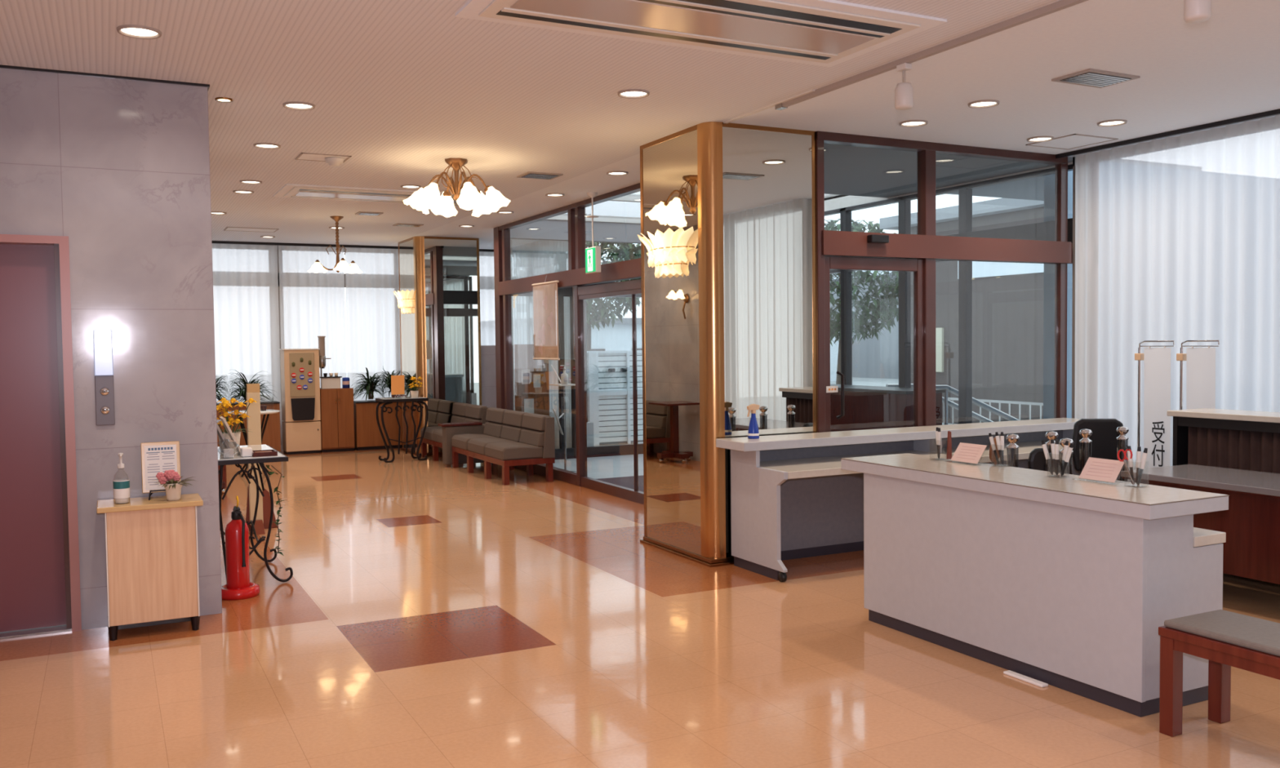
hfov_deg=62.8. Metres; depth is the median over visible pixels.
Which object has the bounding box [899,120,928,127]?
recessed light
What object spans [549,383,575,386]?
shelf
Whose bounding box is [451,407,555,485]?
bench sofa
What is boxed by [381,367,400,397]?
spiky plant
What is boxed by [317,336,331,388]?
dispenser
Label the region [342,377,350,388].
tin
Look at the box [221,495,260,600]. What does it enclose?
fire extinguisher
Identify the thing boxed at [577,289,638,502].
door
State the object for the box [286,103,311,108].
diffuser
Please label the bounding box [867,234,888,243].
sensor
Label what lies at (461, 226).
recessed light
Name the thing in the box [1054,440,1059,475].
pen
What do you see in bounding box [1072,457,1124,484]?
card stand
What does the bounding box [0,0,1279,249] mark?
ceiling
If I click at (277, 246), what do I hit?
window
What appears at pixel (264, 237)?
recessed light
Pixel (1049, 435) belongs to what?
pole
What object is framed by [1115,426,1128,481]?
pole
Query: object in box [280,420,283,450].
wall
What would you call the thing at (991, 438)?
pen
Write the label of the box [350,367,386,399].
spiky plant
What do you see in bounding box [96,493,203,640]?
base cabinet
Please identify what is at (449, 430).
console
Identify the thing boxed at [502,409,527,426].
cushion
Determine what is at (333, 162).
smoke detector
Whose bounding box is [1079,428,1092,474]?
pole
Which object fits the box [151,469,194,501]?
flower pot
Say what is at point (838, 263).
door
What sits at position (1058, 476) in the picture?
pen holder
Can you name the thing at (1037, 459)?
office chair
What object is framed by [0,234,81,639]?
door
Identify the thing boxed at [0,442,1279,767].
floor
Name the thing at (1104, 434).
office chair
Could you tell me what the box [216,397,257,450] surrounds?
flowers
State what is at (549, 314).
print
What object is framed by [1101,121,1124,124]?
diffuser
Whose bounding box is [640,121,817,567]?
column
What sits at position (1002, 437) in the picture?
pen
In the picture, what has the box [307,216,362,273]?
pendant lamp
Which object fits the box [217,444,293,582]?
console table
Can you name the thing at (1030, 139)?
diffuser
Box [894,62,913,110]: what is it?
track spotlight
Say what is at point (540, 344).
print
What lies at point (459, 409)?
cushion
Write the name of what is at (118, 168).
wall
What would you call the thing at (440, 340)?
column
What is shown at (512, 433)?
cushion
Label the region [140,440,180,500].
framed notice
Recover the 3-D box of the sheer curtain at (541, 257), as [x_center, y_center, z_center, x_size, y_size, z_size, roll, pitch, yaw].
[-1.517,-0.600,15.018,0.094,2.840,2.840,-2,3,-27]
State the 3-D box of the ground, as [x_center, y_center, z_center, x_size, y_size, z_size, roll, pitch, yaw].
[2.485,0.434,28.234,90.000,0.130,72.000,-2,3,-27]
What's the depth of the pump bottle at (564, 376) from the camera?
11.79 m
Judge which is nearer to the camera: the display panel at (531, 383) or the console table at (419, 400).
the console table at (419, 400)
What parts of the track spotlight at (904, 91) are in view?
stem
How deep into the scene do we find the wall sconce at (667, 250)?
7.24 m
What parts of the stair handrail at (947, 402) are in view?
rail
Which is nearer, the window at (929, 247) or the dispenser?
the window at (929, 247)
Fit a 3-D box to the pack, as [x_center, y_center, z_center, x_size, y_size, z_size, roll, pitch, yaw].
[-2.460,0.425,6.554,0.065,0.054,0.080,-2,3,-27]
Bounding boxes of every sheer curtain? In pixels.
[212,243,282,444]
[278,245,346,387]
[344,247,400,400]
[479,251,495,345]
[510,240,572,448]
[1074,115,1279,481]
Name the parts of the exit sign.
doorway, rod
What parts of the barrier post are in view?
post, board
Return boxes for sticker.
[826,386,837,392]
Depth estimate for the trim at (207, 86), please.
5.56 m
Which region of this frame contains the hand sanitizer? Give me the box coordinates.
[112,453,129,504]
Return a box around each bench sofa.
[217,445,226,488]
[420,402,488,465]
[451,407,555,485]
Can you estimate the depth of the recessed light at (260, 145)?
7.55 m
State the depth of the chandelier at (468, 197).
8.19 m
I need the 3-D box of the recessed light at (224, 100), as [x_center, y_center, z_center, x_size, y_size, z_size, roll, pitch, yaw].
[-2.434,-1.662,6.137,0.100,0.010,0.100,-2,3,-27]
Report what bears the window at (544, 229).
in the wall at (589, 424)
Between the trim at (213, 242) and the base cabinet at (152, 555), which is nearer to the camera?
the base cabinet at (152, 555)
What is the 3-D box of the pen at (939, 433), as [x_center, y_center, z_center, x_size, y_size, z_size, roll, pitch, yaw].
[1.584,0.314,5.554,0.021,0.165,0.023,-2,3,-27]
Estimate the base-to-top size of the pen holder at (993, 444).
0.110 m
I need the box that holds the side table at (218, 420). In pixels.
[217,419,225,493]
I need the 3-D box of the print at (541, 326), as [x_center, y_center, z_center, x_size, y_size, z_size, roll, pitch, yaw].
[-1.092,-0.551,11.651,0.001,0.242,0.214,-2,3,-27]
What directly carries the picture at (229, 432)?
on the console table at (237, 460)
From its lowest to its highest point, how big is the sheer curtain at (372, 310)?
2.840 m
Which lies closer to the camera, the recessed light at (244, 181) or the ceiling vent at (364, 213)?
the recessed light at (244, 181)
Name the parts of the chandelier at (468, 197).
lamp shade, lamp shade, arm, arm, lamp shade, arm, arm, arm, lamp shade, arm, lamp shade, lamp shade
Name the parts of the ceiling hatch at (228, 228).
lid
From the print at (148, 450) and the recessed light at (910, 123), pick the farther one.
the recessed light at (910, 123)
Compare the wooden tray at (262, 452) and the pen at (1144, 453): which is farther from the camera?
the wooden tray at (262, 452)
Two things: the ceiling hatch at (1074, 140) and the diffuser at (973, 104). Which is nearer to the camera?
the diffuser at (973, 104)
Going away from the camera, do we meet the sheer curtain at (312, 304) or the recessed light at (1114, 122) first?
the recessed light at (1114, 122)
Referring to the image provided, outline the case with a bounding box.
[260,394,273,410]
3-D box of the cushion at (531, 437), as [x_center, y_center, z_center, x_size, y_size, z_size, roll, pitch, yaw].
[-1.152,0.588,11.600,0.184,0.160,0.592,-2,3,-27]
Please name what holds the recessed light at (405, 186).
in the ceiling
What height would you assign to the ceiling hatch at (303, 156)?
0.006 m
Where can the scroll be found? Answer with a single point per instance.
(544, 294)
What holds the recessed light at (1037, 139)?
in the ceiling
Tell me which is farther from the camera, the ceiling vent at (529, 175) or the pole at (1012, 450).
the ceiling vent at (529, 175)
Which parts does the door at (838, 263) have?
handle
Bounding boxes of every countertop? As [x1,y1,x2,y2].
[715,417,1116,582]
[840,453,1229,717]
[1167,408,1279,473]
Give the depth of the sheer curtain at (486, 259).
16.23 m
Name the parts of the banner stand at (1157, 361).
arm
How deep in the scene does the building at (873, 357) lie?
41.23 m
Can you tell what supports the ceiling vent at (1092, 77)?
in the ceiling
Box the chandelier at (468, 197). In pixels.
[403,157,510,217]
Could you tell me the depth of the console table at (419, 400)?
13.53 m
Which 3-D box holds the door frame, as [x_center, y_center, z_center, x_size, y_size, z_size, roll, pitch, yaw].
[-0.484,-0.394,10.678,0.120,2.950,5.680,-2,3,-27]
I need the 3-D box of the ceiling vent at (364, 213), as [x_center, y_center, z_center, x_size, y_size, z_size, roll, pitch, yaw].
[-2.972,-1.868,11.504,0.260,0.014,0.220,-2,3,-27]
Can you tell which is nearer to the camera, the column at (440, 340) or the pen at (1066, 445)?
the pen at (1066, 445)
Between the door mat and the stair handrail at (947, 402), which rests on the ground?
the stair handrail at (947, 402)
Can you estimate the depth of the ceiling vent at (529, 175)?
9.00 m
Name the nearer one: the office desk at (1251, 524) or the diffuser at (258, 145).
the office desk at (1251, 524)
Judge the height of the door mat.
0.013 m
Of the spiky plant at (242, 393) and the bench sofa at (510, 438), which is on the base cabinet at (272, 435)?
the spiky plant at (242, 393)
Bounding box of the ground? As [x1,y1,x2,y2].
[346,373,958,444]
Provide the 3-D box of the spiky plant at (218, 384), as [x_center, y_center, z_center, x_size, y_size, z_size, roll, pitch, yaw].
[-5.865,0.038,14.106,0.605,0.448,0.554,-2,3,-27]
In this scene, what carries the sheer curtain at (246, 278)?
hanging from the ceiling
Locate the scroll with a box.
[531,275,559,359]
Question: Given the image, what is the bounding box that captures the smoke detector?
[324,157,343,166]
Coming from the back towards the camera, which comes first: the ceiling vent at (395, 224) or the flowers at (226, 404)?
the ceiling vent at (395, 224)
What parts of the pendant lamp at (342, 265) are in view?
lamp shade, arm, stem, arm, lamp shade, arm, lamp shade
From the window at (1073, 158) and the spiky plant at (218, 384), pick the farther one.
the spiky plant at (218, 384)
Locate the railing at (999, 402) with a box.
[943,396,1043,425]
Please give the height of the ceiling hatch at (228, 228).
0.006 m
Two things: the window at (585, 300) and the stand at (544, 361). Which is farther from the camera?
the window at (585, 300)
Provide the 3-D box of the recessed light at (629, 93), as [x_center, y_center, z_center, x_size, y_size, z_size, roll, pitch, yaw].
[-0.037,-1.688,6.100,0.188,0.012,0.188,-2,3,-27]
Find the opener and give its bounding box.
[946,431,951,459]
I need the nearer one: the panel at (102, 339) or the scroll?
the panel at (102, 339)
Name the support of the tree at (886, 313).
on the ground
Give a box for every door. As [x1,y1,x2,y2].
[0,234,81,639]
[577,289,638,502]
[631,288,644,504]
[824,256,924,431]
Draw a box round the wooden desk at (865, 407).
[830,383,945,431]
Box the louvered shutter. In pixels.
[586,350,643,445]
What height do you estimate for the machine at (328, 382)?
0.170 m
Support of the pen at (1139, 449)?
in the pen holder at (1135, 485)
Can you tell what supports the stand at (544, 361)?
on the floor
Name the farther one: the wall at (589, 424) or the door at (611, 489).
the wall at (589, 424)
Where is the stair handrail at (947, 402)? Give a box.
[885,383,1020,425]
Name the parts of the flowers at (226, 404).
pot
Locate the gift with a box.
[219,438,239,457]
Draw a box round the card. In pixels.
[391,375,406,398]
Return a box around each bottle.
[560,365,568,384]
[746,404,759,439]
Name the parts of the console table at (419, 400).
leg, leg, leg, leg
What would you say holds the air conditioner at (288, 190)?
attached to the ceiling
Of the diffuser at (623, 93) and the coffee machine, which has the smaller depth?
the diffuser at (623, 93)
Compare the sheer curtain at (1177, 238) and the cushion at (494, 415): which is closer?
the sheer curtain at (1177, 238)
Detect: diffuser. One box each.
[120,28,157,35]
[257,144,277,147]
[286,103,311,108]
[608,172,625,174]
[621,91,646,96]
[902,121,924,125]
[971,102,995,106]
[1029,137,1051,140]
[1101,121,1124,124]
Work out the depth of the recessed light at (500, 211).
11.54 m
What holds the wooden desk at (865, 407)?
on the floor
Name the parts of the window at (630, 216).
glass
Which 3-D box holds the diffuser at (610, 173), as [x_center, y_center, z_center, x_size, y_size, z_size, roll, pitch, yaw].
[-0.193,-1.801,8.959,0.152,0.004,0.152,-2,3,-27]
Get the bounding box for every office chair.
[1027,448,1060,472]
[1071,418,1131,482]
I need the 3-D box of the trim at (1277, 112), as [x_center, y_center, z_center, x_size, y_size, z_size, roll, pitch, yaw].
[3.960,-1.762,7.052,0.030,0.030,2.870,-2,3,-27]
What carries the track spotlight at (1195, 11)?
hanging from the track
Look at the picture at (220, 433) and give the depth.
6.58 m
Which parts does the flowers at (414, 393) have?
pot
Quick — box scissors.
[1117,448,1134,484]
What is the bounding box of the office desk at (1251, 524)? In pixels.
[1120,464,1279,584]
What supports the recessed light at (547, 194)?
in the ceiling
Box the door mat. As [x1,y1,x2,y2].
[596,475,644,492]
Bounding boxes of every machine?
[278,348,321,454]
[320,376,342,389]
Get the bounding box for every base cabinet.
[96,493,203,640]
[216,400,280,452]
[318,387,355,452]
[353,400,402,450]
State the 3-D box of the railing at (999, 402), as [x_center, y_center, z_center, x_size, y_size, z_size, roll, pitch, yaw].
[4.503,0.461,18.314,0.040,0.560,11.500,-2,3,-27]
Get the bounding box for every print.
[146,447,174,453]
[537,323,545,345]
[538,342,542,355]
[542,294,547,310]
[546,311,553,328]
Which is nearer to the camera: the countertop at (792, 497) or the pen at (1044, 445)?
the pen at (1044, 445)
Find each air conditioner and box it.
[273,183,458,206]
[454,0,946,66]
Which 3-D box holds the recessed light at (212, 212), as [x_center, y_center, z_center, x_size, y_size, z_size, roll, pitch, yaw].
[-4.558,-1.843,11.314,0.188,0.012,0.188,-2,3,-27]
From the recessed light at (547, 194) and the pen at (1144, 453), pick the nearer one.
the pen at (1144, 453)
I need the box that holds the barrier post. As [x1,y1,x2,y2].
[245,383,277,534]
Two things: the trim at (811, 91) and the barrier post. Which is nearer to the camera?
the trim at (811, 91)
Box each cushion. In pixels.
[450,414,467,422]
[452,402,470,416]
[464,417,481,422]
[465,404,487,419]
[483,421,504,438]
[485,407,510,423]
[500,424,524,442]
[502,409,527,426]
[519,428,544,446]
[521,413,550,431]
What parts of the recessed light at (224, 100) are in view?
bulb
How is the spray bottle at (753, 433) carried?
on the countertop at (792, 497)
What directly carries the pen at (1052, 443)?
in the pen holder at (1058, 476)
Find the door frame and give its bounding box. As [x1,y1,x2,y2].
[493,182,641,486]
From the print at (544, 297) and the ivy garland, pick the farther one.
the print at (544, 297)
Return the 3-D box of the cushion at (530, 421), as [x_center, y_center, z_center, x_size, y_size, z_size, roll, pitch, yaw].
[-1.140,0.417,11.601,0.152,0.160,0.592,-2,3,-27]
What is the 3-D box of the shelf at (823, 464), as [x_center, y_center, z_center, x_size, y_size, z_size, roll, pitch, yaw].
[2.142,0.513,7.415,3.048,0.045,0.570,-2,3,-27]
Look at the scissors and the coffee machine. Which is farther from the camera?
the coffee machine
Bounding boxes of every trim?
[0,64,209,92]
[212,240,493,252]
[723,89,814,123]
[1055,108,1279,158]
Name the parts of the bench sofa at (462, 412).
leg, seat, rail, leg, seat, panel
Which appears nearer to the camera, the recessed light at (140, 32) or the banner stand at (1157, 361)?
the recessed light at (140, 32)
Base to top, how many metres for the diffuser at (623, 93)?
0.004 m
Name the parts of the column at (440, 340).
mirror panel, corner post, trim, mirror panel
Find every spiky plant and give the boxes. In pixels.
[215,374,228,404]
[227,369,276,402]
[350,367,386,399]
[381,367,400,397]
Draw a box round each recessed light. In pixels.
[116,24,161,39]
[211,211,226,214]
[214,97,233,102]
[232,190,253,194]
[240,179,262,184]
[253,142,280,149]
[260,235,275,238]
[282,101,315,110]
[328,226,344,229]
[400,184,421,189]
[458,225,474,227]
[496,210,513,213]
[545,193,564,196]
[606,170,628,175]
[617,88,649,98]
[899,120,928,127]
[968,99,999,108]
[1026,135,1053,142]
[1097,119,1127,126]
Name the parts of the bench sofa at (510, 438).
leg, leg, seat, leg, seat, rail, leg, leg, seat, leg, panel, leg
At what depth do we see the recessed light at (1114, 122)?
7.08 m
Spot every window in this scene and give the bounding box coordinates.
[277,245,345,407]
[510,219,643,459]
[546,194,849,223]
[585,299,587,422]
[815,131,1072,432]
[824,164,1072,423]
[1071,156,1075,418]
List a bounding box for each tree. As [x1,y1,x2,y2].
[586,241,641,351]
[824,218,898,384]
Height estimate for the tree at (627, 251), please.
5.158 m
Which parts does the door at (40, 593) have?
sill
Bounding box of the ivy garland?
[266,465,284,555]
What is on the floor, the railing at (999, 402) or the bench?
the bench
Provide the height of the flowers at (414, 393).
0.275 m
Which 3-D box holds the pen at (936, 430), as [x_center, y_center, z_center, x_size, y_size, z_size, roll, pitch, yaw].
[1.587,0.313,5.588,0.020,0.165,0.027,-2,3,-27]
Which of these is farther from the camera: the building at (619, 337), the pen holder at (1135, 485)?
the building at (619, 337)
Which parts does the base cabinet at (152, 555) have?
leg, leg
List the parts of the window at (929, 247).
panel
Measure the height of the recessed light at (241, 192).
0.012 m
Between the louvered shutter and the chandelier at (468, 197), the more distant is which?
the louvered shutter
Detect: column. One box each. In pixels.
[398,235,481,456]
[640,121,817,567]
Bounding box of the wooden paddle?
[989,437,999,464]
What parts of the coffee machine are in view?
panel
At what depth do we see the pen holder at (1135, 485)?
4.51 m
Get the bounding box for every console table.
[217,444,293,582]
[375,396,428,462]
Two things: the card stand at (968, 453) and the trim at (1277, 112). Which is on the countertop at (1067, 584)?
the card stand at (968, 453)
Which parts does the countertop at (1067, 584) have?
panel, panel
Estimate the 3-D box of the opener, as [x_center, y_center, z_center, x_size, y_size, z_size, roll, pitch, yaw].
[1.639,0.324,5.558,0.030,0.149,0.010,-2,3,-27]
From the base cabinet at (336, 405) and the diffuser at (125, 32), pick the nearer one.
the diffuser at (125, 32)
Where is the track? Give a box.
[774,0,1088,110]
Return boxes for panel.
[93,329,115,425]
[513,344,549,415]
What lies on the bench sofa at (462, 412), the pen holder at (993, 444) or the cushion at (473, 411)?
the cushion at (473, 411)
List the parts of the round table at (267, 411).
leg, leg, leg, leg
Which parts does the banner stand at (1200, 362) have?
arm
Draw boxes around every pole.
[1005,433,1019,467]
[1044,431,1058,472]
[1059,438,1073,474]
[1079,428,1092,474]
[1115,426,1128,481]
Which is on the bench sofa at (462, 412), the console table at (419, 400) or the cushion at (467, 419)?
the cushion at (467, 419)
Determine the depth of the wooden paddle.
5.35 m
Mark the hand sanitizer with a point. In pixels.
(121, 486)
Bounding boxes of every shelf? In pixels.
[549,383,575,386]
[760,439,1062,479]
[1193,527,1226,546]
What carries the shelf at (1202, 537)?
attached to the countertop at (1067, 584)
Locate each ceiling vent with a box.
[355,211,383,215]
[392,223,423,226]
[516,171,563,179]
[1051,68,1140,88]
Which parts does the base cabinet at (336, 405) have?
door, door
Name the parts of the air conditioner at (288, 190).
panel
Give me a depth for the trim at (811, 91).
6.50 m
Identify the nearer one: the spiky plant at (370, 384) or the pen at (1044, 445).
the pen at (1044, 445)
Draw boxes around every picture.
[217,424,230,448]
[219,416,240,454]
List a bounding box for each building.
[591,318,839,382]
[829,270,898,378]
[879,198,1044,423]
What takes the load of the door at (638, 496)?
attached to the door frame
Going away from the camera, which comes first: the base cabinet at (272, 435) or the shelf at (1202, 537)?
the shelf at (1202, 537)
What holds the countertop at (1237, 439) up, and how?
on the floor
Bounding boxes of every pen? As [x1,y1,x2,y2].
[935,427,937,456]
[937,427,941,458]
[988,432,999,464]
[995,431,1001,463]
[1000,431,1004,465]
[1041,440,1053,475]
[1050,439,1056,474]
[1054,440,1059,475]
[1060,440,1068,475]
[1061,443,1073,475]
[1127,445,1133,483]
[1135,446,1141,484]
[1137,448,1147,484]
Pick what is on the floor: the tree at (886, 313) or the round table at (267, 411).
the round table at (267, 411)
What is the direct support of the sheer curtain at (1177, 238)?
hanging from the ceiling
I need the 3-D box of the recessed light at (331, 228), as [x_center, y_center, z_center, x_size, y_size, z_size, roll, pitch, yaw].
[-3.720,-1.914,12.862,0.188,0.012,0.188,-2,3,-27]
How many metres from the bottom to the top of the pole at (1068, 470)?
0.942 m
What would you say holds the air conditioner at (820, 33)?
attached to the ceiling
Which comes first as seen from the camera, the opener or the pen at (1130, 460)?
the pen at (1130, 460)
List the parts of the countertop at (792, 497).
panel, panel, panel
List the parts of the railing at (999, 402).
rail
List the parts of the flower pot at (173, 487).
pot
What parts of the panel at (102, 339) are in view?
plate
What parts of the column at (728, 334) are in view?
mirror panel, trim, corner post, mirror panel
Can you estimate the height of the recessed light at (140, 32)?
0.012 m
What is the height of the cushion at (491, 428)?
0.160 m
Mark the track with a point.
(1063, 4)
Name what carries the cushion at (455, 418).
on the bench sofa at (462, 412)
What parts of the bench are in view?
leg, leg, rail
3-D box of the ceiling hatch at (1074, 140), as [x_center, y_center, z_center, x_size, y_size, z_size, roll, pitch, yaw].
[3.199,-1.794,7.775,0.450,0.006,0.450,-2,3,-27]
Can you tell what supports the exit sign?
hanging from the ceiling
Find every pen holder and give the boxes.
[992,444,1010,466]
[1049,452,1069,477]
[1124,459,1145,486]
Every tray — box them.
[252,449,277,457]
[320,376,342,377]
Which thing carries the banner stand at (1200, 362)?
on the floor
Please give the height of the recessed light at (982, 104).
0.012 m
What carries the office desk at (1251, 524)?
on the floor
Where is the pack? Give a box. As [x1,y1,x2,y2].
[240,447,252,457]
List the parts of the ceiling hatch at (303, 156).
lid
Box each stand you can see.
[543,360,576,472]
[944,442,986,465]
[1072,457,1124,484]
[1134,340,1174,469]
[1176,340,1219,409]
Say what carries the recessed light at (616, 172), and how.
in the ceiling
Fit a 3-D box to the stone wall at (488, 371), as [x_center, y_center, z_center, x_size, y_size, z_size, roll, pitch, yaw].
[-2.140,0.192,14.918,0.700,1.480,0.100,-2,3,-27]
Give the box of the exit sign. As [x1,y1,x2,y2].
[585,191,600,274]
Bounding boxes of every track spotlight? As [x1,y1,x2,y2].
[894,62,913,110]
[1183,0,1211,23]
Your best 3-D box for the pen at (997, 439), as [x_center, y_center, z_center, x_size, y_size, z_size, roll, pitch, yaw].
[1.813,0.324,5.293,0.019,0.162,0.048,-2,3,-27]
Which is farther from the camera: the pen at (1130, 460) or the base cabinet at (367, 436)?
the base cabinet at (367, 436)
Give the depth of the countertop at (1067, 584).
4.54 m
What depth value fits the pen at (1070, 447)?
4.77 m
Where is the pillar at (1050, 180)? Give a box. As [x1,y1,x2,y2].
[1043,170,1072,418]
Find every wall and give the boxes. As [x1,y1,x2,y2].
[0,67,222,630]
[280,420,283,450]
[480,345,514,410]
[555,422,593,448]
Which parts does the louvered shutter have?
handle, handle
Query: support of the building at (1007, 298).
on the ground
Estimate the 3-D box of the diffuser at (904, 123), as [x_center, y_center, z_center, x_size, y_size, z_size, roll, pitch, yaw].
[1.834,-1.748,7.030,0.152,0.004,0.152,-2,3,-27]
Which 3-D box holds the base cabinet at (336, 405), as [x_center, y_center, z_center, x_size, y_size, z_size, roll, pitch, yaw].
[-4.338,0.508,14.956,0.460,0.895,0.356,-2,3,-27]
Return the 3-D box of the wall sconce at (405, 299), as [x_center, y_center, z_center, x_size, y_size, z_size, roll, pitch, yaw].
[-3.252,-1.119,14.363,0.214,0.313,0.731,-2,3,-27]
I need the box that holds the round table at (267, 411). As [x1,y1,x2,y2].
[227,409,279,476]
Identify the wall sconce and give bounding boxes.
[393,289,414,314]
[637,226,693,278]
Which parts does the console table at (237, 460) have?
leg, leg, leg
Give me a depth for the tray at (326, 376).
14.82 m
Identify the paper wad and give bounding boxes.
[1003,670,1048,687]
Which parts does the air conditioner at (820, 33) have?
panel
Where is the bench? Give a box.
[1158,609,1279,737]
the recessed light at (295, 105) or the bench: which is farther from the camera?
the recessed light at (295, 105)
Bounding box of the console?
[437,422,484,465]
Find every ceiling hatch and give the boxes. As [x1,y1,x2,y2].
[223,226,279,232]
[294,152,351,163]
[1026,133,1118,149]
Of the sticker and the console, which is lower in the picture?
the console
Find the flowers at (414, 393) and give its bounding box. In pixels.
[405,376,423,397]
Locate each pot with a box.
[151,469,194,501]
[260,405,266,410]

